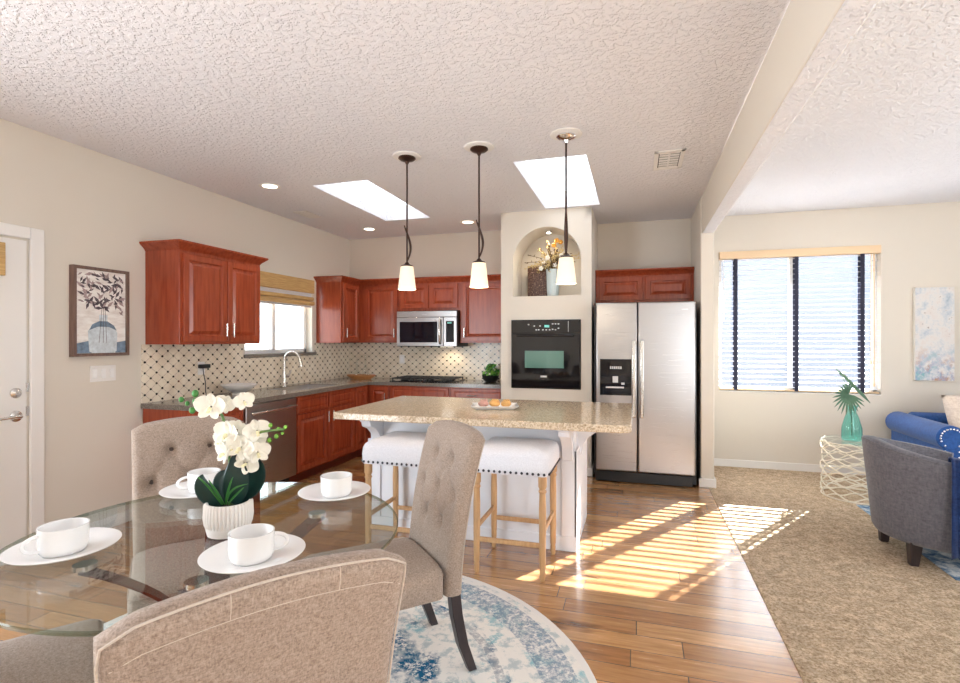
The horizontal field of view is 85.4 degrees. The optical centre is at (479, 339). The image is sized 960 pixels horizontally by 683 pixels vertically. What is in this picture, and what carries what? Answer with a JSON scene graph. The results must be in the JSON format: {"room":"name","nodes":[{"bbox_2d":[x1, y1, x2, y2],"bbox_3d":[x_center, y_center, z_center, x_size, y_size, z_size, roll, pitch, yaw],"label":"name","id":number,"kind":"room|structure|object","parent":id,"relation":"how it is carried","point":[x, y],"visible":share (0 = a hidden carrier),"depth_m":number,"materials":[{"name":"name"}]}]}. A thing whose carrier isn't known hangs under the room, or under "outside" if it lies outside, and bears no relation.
{"room":"kitchen dining area","nodes":[
{"label":"kitchen dining area","id":0,"kind":"room"},
{"bbox_2d":[0,118,348,566],"bbox_3d":[-3.053,0.015,2.985,0.150,2.730,8.750,0,0,17],"label":"wall","id":1,"kind":"structure","parent":0,"point":[92,208],"depth_m":3.73,"materials":[{"name":"beige paint"}]},
{"bbox_2d":[0,222,43,564],"bbox_3d":[-2.986,0.333,2.886,0.095,2.095,1.040,0,0,17],"label":"door","id":2,"kind":"structure","parent":1,"relation":"in","point":[14,387],"depth_m":3.26,"materials":[{"name":"white paint"}]},
{"bbox_2d":[0,242,5,275],"bbox_3d":[-2.971,-0.490,2.874,0.030,0.200,0.585,0,0,17],"label":"woven shade","id":3,"kind":"object","parent":2,"relation":"attached to","point":[2,244],"depth_m":3.14,"materials":[{"name":"brown wood"}]},
{"bbox_2d":[69,264,128,356],"bbox_3d":[-2.724,-0.200,3.735,0.045,0.630,0.407,0,0,17],"label":"framed picture","id":4,"kind":"object","parent":1,"relation":"attached to","point":[98,297],"visible":1,"depth_m":3.70,"materials":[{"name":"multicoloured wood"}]},
{"bbox_2d":[90,365,115,381],"bbox_3d":[-2.731,0.242,3.770,0.012,0.115,0.190,0,0,17],"label":"light switch","id":5,"kind":"object","parent":1,"relation":"attached to","point":[104,372],"visible":1,"depth_m":3.77,"materials":[{"name":"white paint"}]},
{"bbox_2d":[90,509,131,527],"bbox_3d":[-2.986,1.337,2.923,0.014,0.085,2.370,0,0,17],"label":"baseboard","id":6,"kind":"structure","parent":1,"relation":"attached to","point":[109,522],"depth_m":3.84,"materials":[{"name":"white paint"}]},
{"bbox_2d":[139,239,267,344],"bbox_3d":[-2.319,-0.365,4.468,0.396,0.801,0.999,0,0,17],"label":"upper cabinet","id":7,"kind":"object","parent":1,"relation":"attached to","point":[196,293],"visible":1,"depth_m":4.16,"materials":[{"name":"brown wood"}]},
{"bbox_2d":[141,343,349,402],"bbox_3d":[-2.200,0.265,5.535,0.008,0.460,3.075,0,0,17],"label":"backsplash","id":8,"kind":"structure","parent":1,"relation":"attached to","point":[168,372],"depth_m":4.82,"materials":[{"name":"tile"}]},
{"bbox_2d":[198,362,204,374],"bbox_3d":[-2.469,0.250,4.610,0.012,0.115,0.075,0,0,17],"label":"wall outlet","id":9,"kind":"object","parent":8,"relation":"attached to","point":[200,371],"visible":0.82,"depth_m":4.60,"materials":[{"name":"white paint"}]},
{"bbox_2d":[198,364,210,395],"bbox_3d":[-2.425,0.354,4.557,0.090,0.278,0.214,0,0,-20],"label":"power cord","id":10,"kind":"object","parent":8,"relation":"hanging from","point":[200,366],"visible":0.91,"depth_m":4.58,"materials":[{"name":"black plastic"}]},
{"bbox_2d":[243,304,316,357],"bbox_3d":[-2.208,-0.265,5.696,0.160,0.890,1.190,0,0,17],"label":"window","id":11,"kind":"structure","parent":1,"relation":"in","point":[258,353],"depth_m":5.65,"materials":[{"name":"white plastic"}]},
{"bbox_2d":[260,271,314,307],"bbox_3d":[-2.129,-0.542,5.680,0.060,0.325,1.045,0,0,17],"label":"roman shade","id":12,"kind":"object","parent":1,"relation":"attached to","point":[278,289],"visible":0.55,"depth_m":5.67,"materials":[{"name":"brown wood"}]},
{"bbox_2d":[314,275,360,342],"bbox_3d":[-1.687,-0.363,6.562,0.396,0.796,0.812,0,0,17],"label":"upper cabinet","id":13,"kind":"object","parent":1,"relation":"attached to","point":[337,297],"visible":0.89,"depth_m":6.24,"materials":[{"name":"brown wood"}]},
{"bbox_2d":[0,455,803,682],"bbox_3d":[-0.969,1.430,2.356,4.503,0.100,8.750,0,0,17],"label":"floor","id":14,"kind":"structure","parent":0,"point":[657,586],"depth_m":2.95,"materials":[{"name":"brown wood"}]},
{"bbox_2d":[143,407,242,423],"bbox_3d":[-2.268,0.958,4.163,0.662,0.845,0.390,0,0,17],"label":"base cabinet","id":15,"kind":"object","parent":14,"relation":"on","point":[149,415],"visible":0.06,"depth_m":4.04,"materials":[{"name":"brown wood"}]},
{"bbox_2d":[243,397,297,499],"bbox_3d":[-2.096,0.959,4.670,0.648,0.842,0.670,0,0,17],"label":"dishwasher","id":16,"kind":"object","parent":14,"relation":"on","point":[280,465],"visible":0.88,"depth_m":4.67,"materials":[{"name":"silver metal"}]},
{"bbox_2d":[289,387,354,481],"bbox_3d":[-1.859,0.958,5.518,0.662,0.845,1.080,0,0,17],"label":"base cabinet","id":17,"kind":"object","parent":14,"relation":"on","point":[323,442],"visible":0.54,"depth_m":5.34,"materials":[{"name":"brown wood"}]},
{"bbox_2d":[104,575,596,682],"bbox_3d":[-0.731,1.375,2.007,2.410,0.009,2.410,0,0,17],"label":"round rug","id":18,"kind":"object","parent":14,"relation":"on","point":[510,640],"visible":0.36,"depth_m":2.33,"materials":[{"name":"carpet"}]},
{"bbox_2d":[0,619,103,682],"bbox_3d":[-1.416,0.872,1.384,0.674,0.998,0.476,0,0,-36],"label":"dining chair","id":19,"kind":"object","parent":18,"relation":"on","point":[30,658],"visible":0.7,"depth_m":1.51,"materials":[{"name":"beige fabric"}]},
{"bbox_2d":[127,416,244,614],"bbox_3d":[-1.247,0.872,2.269,0.476,0.998,0.674,0,0,-32],"label":"dining chair","id":20,"kind":"object","parent":18,"relation":"on","point":[168,533],"visible":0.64,"depth_m":2.37,"materials":[{"name":"beige fabric"}]},
{"bbox_2d":[0,482,397,636],"bbox_3d":[-0.858,0.995,1.690,1.170,0.750,1.170,0,0,17],"label":"dining table","id":21,"kind":"object","parent":18,"relation":"on","point":[86,568],"visible":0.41,"depth_m":1.55,"materials":[{"name":"clear glass"}]},
{"bbox_2d":[0,527,121,565],"bbox_3d":[-1.217,0.609,1.522,0.280,0.023,0.280,0,0,17],"label":"plate","id":22,"kind":"object","parent":21,"relation":"on","point":[100,538],"visible":0.52,"depth_m":1.49,"materials":[{"name":"white ceramic"}]},
{"bbox_2d":[19,517,89,557],"bbox_3d":[-1.213,0.573,1.497,0.143,0.079,0.121,0,0,-22],"label":"teacup","id":23,"kind":"object","parent":22,"relation":"on","point":[69,536],"visible":1,"depth_m":1.46,"materials":[{"name":"white ceramic"}]},
{"bbox_2d":[159,481,196,498],"bbox_3d":[-1.139,0.609,2.109,0.280,0.023,0.280,0,0,17],"label":"plate","id":24,"kind":"object","parent":21,"relation":"on","point":[171,491],"visible":0.38,"depth_m":2.07,"materials":[{"name":"white ceramic"}]},
{"bbox_2d":[176,467,220,493],"bbox_3d":[-1.133,0.573,2.114,0.143,0.079,0.121,0,0,-2],"label":"teacup","id":25,"kind":"object","parent":24,"relation":"on","point":[209,473],"visible":0.47,"depth_m":2.07,"materials":[{"name":"white ceramic"}]},
{"bbox_2d":[179,390,286,538],"bbox_3d":[-0.792,0.390,1.661,0.319,0.461,0.152,0,0,24],"label":"potted orchid","id":26,"kind":"object","parent":21,"relation":"on","point":[228,505],"visible":0.98,"depth_m":1.65,"materials":[{"name":"white plant"}]},
{"bbox_2d":[197,534,305,573],"bbox_3d":[-0.641,0.609,1.473,0.280,0.023,0.280,0,0,17],"label":"plate","id":27,"kind":"object","parent":21,"relation":"on","point":[215,559],"visible":0.52,"depth_m":1.45,"materials":[{"name":"white ceramic"}]},
{"bbox_2d":[227,523,289,565],"bbox_3d":[-0.632,0.573,1.461,0.121,0.079,0.144,0,0,32],"label":"teacup","id":28,"kind":"object","parent":27,"relation":"on","point":[250,544],"visible":1,"depth_m":1.42,"materials":[{"name":"white ceramic"}]},
{"bbox_2d":[298,481,370,500],"bbox_3d":[-0.580,0.609,2.076,0.280,0.023,0.280,0,0,17],"label":"plate","id":29,"kind":"object","parent":21,"relation":"on","point":[312,492],"visible":0.54,"depth_m":2.06,"materials":[{"name":"white ceramic"}]},
{"bbox_2d":[320,471,351,497],"bbox_3d":[-0.560,0.573,2.061,0.121,0.079,0.143,0,0,33],"label":"teacup","id":30,"kind":"object","parent":29,"relation":"on","point":[337,484],"visible":0.99,"depth_m":2.01,"materials":[{"name":"white ceramic"}]},
{"bbox_2d":[93,549,405,682],"bbox_3d":[-0.516,0.872,1.095,0.476,0.998,0.674,0,0,-36],"label":"dining chair","id":31,"kind":"object","parent":18,"relation":"on","point":[330,618],"visible":1,"depth_m":0.84,"materials":[{"name":"beige fabric"}]},
{"bbox_2d":[302,420,484,671],"bbox_3d":[-0.372,0.872,2.208,0.674,0.998,0.476,0,0,-29],"label":"dining chair","id":32,"kind":"object","parent":18,"relation":"on","point":[433,552],"visible":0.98,"depth_m":2.17,"materials":[{"name":"beige fabric"}]},
{"bbox_2d":[349,385,389,459],"bbox_3d":[-1.454,0.958,6.436,0.905,0.845,0.913,0,0,17],"label":"base cabinet","id":33,"kind":"object","parent":14,"relation":"on","point":[366,394],"visible":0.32,"depth_m":6.15,"materials":[{"name":"brown wood"}]},
{"bbox_2d":[141,377,500,410],"bbox_3d":[-1.092,0.515,5.197,2.321,0.040,3.078,0,0,17],"label":"countertop","id":34,"kind":"structure","parent":33,"relation":"on","point":[261,395],"depth_m":5.46,"materials":[{"name":"stone"}]},
{"bbox_2d":[221,383,256,394],"bbox_3d":[-2.195,0.449,4.737,0.304,0.092,0.304,0,0,17],"label":"serving bowl","id":35,"kind":"object","parent":34,"relation":"on","point":[236,388],"visible":0.87,"depth_m":4.68,"materials":[{"name":"white ceramic"}]},
{"bbox_2d":[281,351,302,385],"bbox_3d":[-2.019,0.306,5.603,0.230,0.378,0.097,0,0,-8],"label":"kitchen faucet","id":36,"kind":"object","parent":34,"relation":"on","point":[284,376],"visible":1,"depth_m":5.57,"materials":[{"name":"silver metal"}]},
{"bbox_2d":[268,384,332,390],"bbox_3d":[-1.860,0.597,5.482,0.386,0.196,0.696,0,0,17],"label":"sink","id":37,"kind":"object","parent":34,"relation":"in","point":[307,386],"visible":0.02,"depth_m":5.76,"materials":[{"name":"silver metal"}]},
{"bbox_2d":[347,374,375,379],"bbox_3d":[-1.504,0.468,6.575,0.410,0.055,0.246,0,0,23],"label":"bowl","id":38,"kind":"object","parent":34,"relation":"on","point":[352,376],"visible":0.99,"depth_m":6.49,"materials":[{"name":"brown wood"}]},
{"bbox_2d":[390,375,464,382],"bbox_3d":[-0.632,0.472,6.312,0.780,0.045,0.500,0,0,17],"label":"gas cooktop","id":39,"kind":"object","parent":34,"relation":"in","point":[408,378],"visible":1,"depth_m":6.20,"materials":[{"name":"black metal"}]},
{"bbox_2d":[482,363,499,381],"bbox_3d":[0.126,0.383,6.165,0.232,0.224,0.228,0,0,17],"label":"potted herb","id":40,"kind":"object","parent":34,"relation":"on","point":[494,376],"visible":0.99,"depth_m":6.11,"materials":[{"name":"green plant"}]},
{"bbox_2d":[361,431,425,543],"bbox_3d":[-0.463,1.004,3.431,0.488,0.752,0.467,0,0,17],"label":"bar stool","id":41,"kind":"object","parent":14,"relation":"on","point":[395,449],"visible":0.48,"depth_m":3.27,"materials":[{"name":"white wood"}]},
{"bbox_2d":[390,385,450,398],"bbox_3d":[-0.621,0.958,6.313,0.758,0.845,0.662,0,0,17],"label":"base cabinet","id":42,"kind":"object","parent":14,"relation":"on","point":[395,391],"visible":0.13,"depth_m":6.03,"materials":[{"name":"brown wood"}]},
{"bbox_2d":[451,387,500,398],"bbox_3d":[0.056,0.958,6.109,0.651,0.845,0.662,0,0,17],"label":"base cabinet","id":43,"kind":"object","parent":14,"relation":"on","point":[459,392],"visible":0.21,"depth_m":5.83,"materials":[{"name":"brown wood"}]},
{"bbox_2d":[333,396,632,551],"bbox_3d":[0.088,0.938,3.807,1.972,0.885,1.130,0,0,17],"label":"kitchen island","id":44,"kind":"object","parent":14,"relation":"on","point":[569,424],"visible":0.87,"depth_m":3.51,"materials":[{"name":"white paint"}]},
{"bbox_2d":[333,396,632,432],"bbox_3d":[0.089,0.517,3.807,1.970,0.045,1.130,0,0,17],"label":"island countertop","id":45,"kind":"structure","parent":44,"relation":"on","point":[603,417],"depth_m":3.50,"materials":[{"name":"stone"}]},
{"bbox_2d":[471,403,518,409],"bbox_3d":[0.106,0.481,3.760,0.339,0.028,0.226,0,0,1],"label":"serving platter","id":46,"kind":"object","parent":45,"relation":"on","point":[512,406],"visible":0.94,"depth_m":3.67,"materials":[{"name":"white ceramic"}]},
{"bbox_2d":[478,399,488,405],"bbox_3d":[0.024,0.455,3.761,0.077,0.057,0.075,0,0,-12],"label":"pastry","id":47,"kind":"object","parent":46,"relation":"on","point":[481,402],"visible":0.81,"depth_m":3.74,"materials":[{"name":"pink food"}]},
{"bbox_2d":[489,399,499,405],"bbox_3d":[0.106,0.455,3.765,0.079,0.058,0.077,0,0,40],"label":"pastry","id":48,"kind":"object","parent":46,"relation":"on","point":[494,402],"visible":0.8,"depth_m":3.74,"materials":[{"name":"orange food"}]},
{"bbox_2d":[501,399,510,405],"bbox_3d":[0.188,0.456,3.759,0.075,0.056,0.073,0,0,-35],"label":"pastry","id":49,"kind":"object","parent":46,"relation":"on","point":[504,402],"visible":0.87,"depth_m":3.73,"materials":[{"name":"orange food"}]},
{"bbox_2d":[473,437,559,581],"bbox_3d":[0.226,1.004,3.223,0.488,0.752,0.467,0,0,17],"label":"bar stool","id":50,"kind":"object","parent":14,"relation":"on","point":[531,457],"visible":0.85,"depth_m":3.06,"materials":[{"name":"white fabric"}]},
{"bbox_2d":[594,301,696,486],"bbox_3d":[1.672,0.506,5.314,0.940,1.737,0.858,0,0,17],"label":"refrigerator","id":51,"kind":"object","parent":14,"relation":"on","point":[645,353],"visible":0.97,"depth_m":4.94,"materials":[{"name":"silver metal"}]},
{"bbox_2d":[0,0,959,239],"bbox_3d":[0.901,-1.410,1.791,8.410,0.120,8.750,0,0,17],"label":"ceiling","id":52,"kind":"structure","parent":0,"point":[227,98],"depth_m":2.91,"materials":[{"name":"white paint"}]},
{"bbox_2d":[259,183,280,189],"bbox_3d":[-1.841,-1.347,4.557,0.184,0.006,0.184,0,0,17],"label":"recessed light","id":53,"kind":"object","parent":52,"relation":"in","point":[271,186],"visible":1,"depth_m":4.56,"materials":[{"name":"white paint"}]},
{"bbox_2d":[293,211,321,217],"bbox_3d":[-1.847,-1.345,5.577,0.160,0.010,0.290,0,0,17],"label":"ceiling vent","id":54,"kind":"object","parent":52,"relation":"in","point":[307,214],"visible":1,"depth_m":5.56,"materials":[{"name":"white paint"}]},
{"bbox_2d":[362,227,376,230],"bbox_3d":[-1.346,-1.347,6.319,0.184,0.006,0.184,0,0,17],"label":"recessed light","id":55,"kind":"object","parent":52,"relation":"in","point":[364,228],"visible":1,"depth_m":6.33,"materials":[{"name":"white paint"}]},
{"bbox_2d":[335,180,412,209],"bbox_3d":[-1.007,-1.495,5.141,0.580,0.050,1.440,0,0,17],"label":"window","id":56,"kind":"structure","parent":52,"relation":"attached to","point":[365,189],"depth_m":5.40,"materials":[{"name":"white glass"}]},
{"bbox_2d":[393,151,420,289],"bbox_3d":[-0.535,-0.860,3.814,0.210,0.980,0.210,0,0,1],"label":"pendant lamp","id":57,"kind":"object","parent":52,"relation":"hanging from","point":[406,278],"visible":1,"depth_m":3.78,"materials":[{"name":"white glass"}]},
{"bbox_2d":[460,220,475,223],"bbox_3d":[-0.138,-1.347,5.944,0.184,0.006,0.184,0,0,17],"label":"recessed light","id":58,"kind":"object","parent":52,"relation":"in","point":[462,221],"visible":1,"depth_m":5.95,"materials":[{"name":"white paint"}]},
{"bbox_2d":[464,141,493,287],"bbox_3d":[-0.007,-0.860,3.635,0.210,0.980,0.210,0,0,1],"label":"pendant lamp","id":59,"kind":"object","parent":52,"relation":"hanging from","point":[479,279],"visible":1,"depth_m":3.60,"materials":[{"name":"white glass"}]},
{"bbox_2d":[523,155,595,196],"bbox_3d":[0.722,-1.495,4.561,0.585,0.050,1.490,0,0,17],"label":"window","id":60,"kind":"structure","parent":52,"relation":"attached to","point":[549,174],"depth_m":4.77,"materials":[{"name":"white glass"}]},
{"bbox_2d":[550,127,581,284],"bbox_3d":[0.564,-0.860,3.407,0.210,0.980,0.210,0,0,9],"label":"pendant lamp","id":61,"kind":"object","parent":52,"relation":"hanging from","point":[566,270],"visible":1,"depth_m":3.37,"materials":[{"name":"white glass"}]},
{"bbox_2d":[653,148,685,170],"bbox_3d":[1.410,-1.345,3.888,0.208,0.010,0.420,0,0,17],"label":"ceiling vent","id":62,"kind":"object","parent":52,"relation":"in","point":[666,159],"visible":1,"depth_m":3.87,"materials":[{"name":"white metal"}]},
{"bbox_2d":[702,0,879,232],"bbox_3d":[1.039,-1.175,1.243,0.109,0.350,7.580,0,0,17],"label":"ceiling beam","id":63,"kind":"structure","parent":52,"relation":"attached to","point":[810,37],"depth_m":2.23,"materials":[{"name":"beige paint"}]},
{"bbox_2d":[482,375,498,381],"bbox_3d":[0.125,0.456,6.157,0.210,0.078,0.210,0,0,17],"label":"pot","id":64,"kind":"object","parent":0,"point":[487,378],"depth_m":6.09,"materials":[{"name":"black ceramic"}]},
{"bbox_2d":[501,207,597,467],"bbox_3d":[0.797,0.015,5.797,0.945,2.730,0.840,0,0,17],"label":"wall","id":65,"kind":"structure","parent":0,"point":[523,233],"depth_m":5.46,"materials":[{"name":"beige paint"}]},
{"bbox_2d":[528,266,546,295],"bbox_3d":[0.653,-0.639,5.760,0.250,0.362,0.025,0,0,17],"label":"mosaic panel","id":66,"kind":"object","parent":65,"relation":"on","point":[537,282],"visible":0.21,"depth_m":5.75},
{"bbox_2d":[511,319,580,389],"bbox_3d":[0.741,0.147,5.594,0.725,0.716,0.581,0,0,17],"label":"wall oven","id":67,"kind":"object","parent":65,"relation":"in","point":[545,354],"visible":0.98,"depth_m":5.36,"materials":[{"name":"black"}]},
{"bbox_2d":[524,238,580,295],"bbox_3d":[0.772,-0.771,5.549,0.631,0.626,0.233,0,0,17],"label":"vase","id":68,"kind":"object","parent":65,"relation":"in","point":[551,268],"visible":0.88,"depth_m":5.55,"materials":[{"name":"grey ceramic"}]},
{"bbox_2d":[587,463,593,476],"bbox_3d":[0.766,1.337,5.669,0.959,0.085,0.604,0,0,17],"label":"baseboard","id":69,"kind":"structure","parent":65,"relation":"attached to","point":[590,471],"depth_m":5.25,"materials":[{"name":"white paint"}]},
{"bbox_2d":[349,201,959,466],"bbox_3d":[2.144,0.015,5.907,8.410,2.730,0.150,0,0,17],"label":"wall","id":70,"kind":"structure","parent":0,"point":[920,243],"depth_m":5.46,"materials":[{"name":"beige paint"}]},
{"bbox_2d":[359,278,400,342],"bbox_3d":[-1.224,-0.363,6.644,0.555,0.796,0.386,0,0,17],"label":"upper cabinet","id":71,"kind":"object","parent":70,"relation":"attached to","point":[378,298],"visible":0.77,"depth_m":6.50,"materials":[{"name":"brown wood"}]},
{"bbox_2d":[350,343,500,379],"bbox_3d":[-0.644,0.068,6.667,2.317,0.855,0.008,0,0,17],"label":"backsplash","id":72,"kind":"structure","parent":70,"relation":"attached to","point":[381,360],"depth_m":6.68,"materials":[{"name":"tile"}]},
{"bbox_2d":[399,355,404,363],"bbox_3d":[-1.017,0.250,6.769,0.075,0.115,0.012,0,0,17],"label":"wall outlet","id":73,"kind":"object","parent":72,"relation":"attached to","point":[401,357],"visible":1,"depth_m":6.76,"materials":[{"name":"white paint"}]},
{"bbox_2d":[397,276,459,311],"bbox_3d":[-0.578,-0.558,6.451,0.795,0.406,0.382,0,0,17],"label":"upper cabinet","id":74,"kind":"object","parent":70,"relation":"attached to","point":[439,293],"visible":0.67,"depth_m":6.29,"materials":[{"name":"brown wood"}]},
{"bbox_2d":[397,311,467,346],"bbox_3d":[-0.593,-0.132,6.401,0.785,0.432,0.467,0,0,17],"label":"microwave","id":75,"kind":"object","parent":74,"relation":"attached to","point":[414,328],"visible":0.96,"depth_m":6.22,"materials":[{"name":"silver metal"}]},
{"bbox_2d":[459,274,500,342],"bbox_3d":[0.106,-0.363,6.242,0.635,0.796,0.386,0,0,17],"label":"upper cabinet","id":76,"kind":"object","parent":70,"relation":"attached to","point":[480,308],"visible":0.59,"depth_m":6.11,"materials":[{"name":"brown wood"}]},
{"bbox_2d":[595,267,693,302],"bbox_3d":[1.797,-0.583,5.724,1.006,0.356,0.402,0,0,17],"label":"upper cabinet","id":77,"kind":"object","parent":70,"relation":"attached to","point":[671,284],"visible":0.89,"depth_m":5.56,"materials":[{"name":"brown wood"}]},
{"bbox_2d":[714,458,864,474],"bbox_3d":[4.250,1.337,5.186,3.760,0.085,0.014,0,0,17],"label":"baseboard","id":78,"kind":"structure","parent":70,"relation":"attached to","point":[717,462],"depth_m":5.50,"materials":[{"name":"white paint"}]},
{"bbox_2d":[719,254,880,395],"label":"window","id":79,"kind":"structure","parent":70,"relation":"in","point":[790,266],"depth_m":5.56,"materials":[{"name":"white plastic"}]},
{"bbox_2d":[719,245,880,393],"bbox_3d":[3.341,-0.207,5.499,1.494,1.504,0.100,0,0,17],"label":"blind","id":80,"kind":"object","parent":79,"relation":"attached to","point":[860,251],"visible":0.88,"depth_m":5.48,"materials":[{"name":"beige wood"}]},
{"bbox_2d":[913,287,954,380],"bbox_3d":[4.457,-0.059,5.108,0.320,0.917,0.040,0,0,17],"label":"canvas painting","id":81,"kind":"object","parent":70,"relation":"attached to","point":[933,307],"visible":1,"depth_m":5.09,"materials":[{"name":"white"}]},
{"bbox_2d":[691,197,713,480],"bbox_3d":[2.262,0.015,5.308,0.118,2.730,0.930,0,0,17],"label":"wall","id":82,"kind":"structure","parent":0,"point":[702,244],"depth_m":4.87,"materials":[{"name":"beige paint"}]},
{"bbox_2d":[699,477,715,487],"bbox_3d":[2.257,1.337,5.293,0.150,0.085,0.932,0,0,17],"label":"baseboard","id":83,"kind":"structure","parent":82,"relation":"attached to","point":[705,483],"depth_m":4.85,"materials":[{"name":"white paint"}]},
{"bbox_2d":[709,466,959,682],"bbox_3d":[3.057,1.427,1.140,3.907,0.106,8.750,0,0,17],"label":"floor","id":84,"kind":"structure","parent":0,"point":[847,605],"depth_m":2.93,"materials":[{"name":"beige carpet"}]},
{"bbox_2d":[820,435,868,504],"bbox_3d":[3.302,1.126,4.571,0.532,0.494,0.532,0,0,-21],"label":"side table","id":85,"kind":"object","parent":84,"relation":"on","point":[824,436],"visible":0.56,"depth_m":4.58,"materials":[{"name":"beige metal"}]},
{"bbox_2d":[832,369,869,441],"bbox_3d":[3.203,0.562,4.527,0.380,0.634,0.163,0,0,-1],"label":"glass vase","id":86,"kind":"object","parent":85,"relation":"on","point":[846,398],"visible":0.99,"depth_m":4.47,"materials":[{"name":"green glass"}]},
{"bbox_2d":[857,505,959,580],"bbox_3d":[4.026,1.371,3.318,2.300,0.005,1.420,0,0,17],"label":"area rug","id":87,"kind":"object","parent":84,"relation":"on","point":[943,560],"visible":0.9,"depth_m":3.23,"materials":[{"name":"carpet"}]},
{"bbox_2d":[861,435,953,566],"bbox_3d":[2.894,1.001,3.304,0.758,0.746,0.813,0,0,17],"label":"armchair","id":88,"kind":"object","parent":87,"relation":"on","point":[909,485],"visible":0.93,"depth_m":3.15,"materials":[{"name":"grey fabric"}]},
{"bbox_2d":[948,457,959,559],"bbox_3d":[2.796,0.968,2.944,0.255,0.593,0.152,0,0,17],"label":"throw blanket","id":89,"kind":"object","parent":88,"relation":"on","point":[955,462],"visible":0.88,"depth_m":2.93,"materials":[{"name":"blue fabric"}]},
{"bbox_2d":[885,411,959,458],"bbox_3d":[4.830,1.030,4.407,2.010,0.680,0.949,0,0,17],"label":"sofa","id":90,"kind":"object","parent":84,"relation":"on","point":[929,429],"visible":0.43,"depth_m":4.57,"materials":[{"name":"blue fabric"}]},
{"bbox_2d":[941,395,959,427],"bbox_3d":[4.391,0.690,4.649,0.400,0.376,0.215,0,0,5],"label":"throw pillow","id":91,"kind":"object","parent":90,"relation":"on","point":[951,403],"visible":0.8,"depth_m":4.65,"materials":[{"name":"beige fabric"}]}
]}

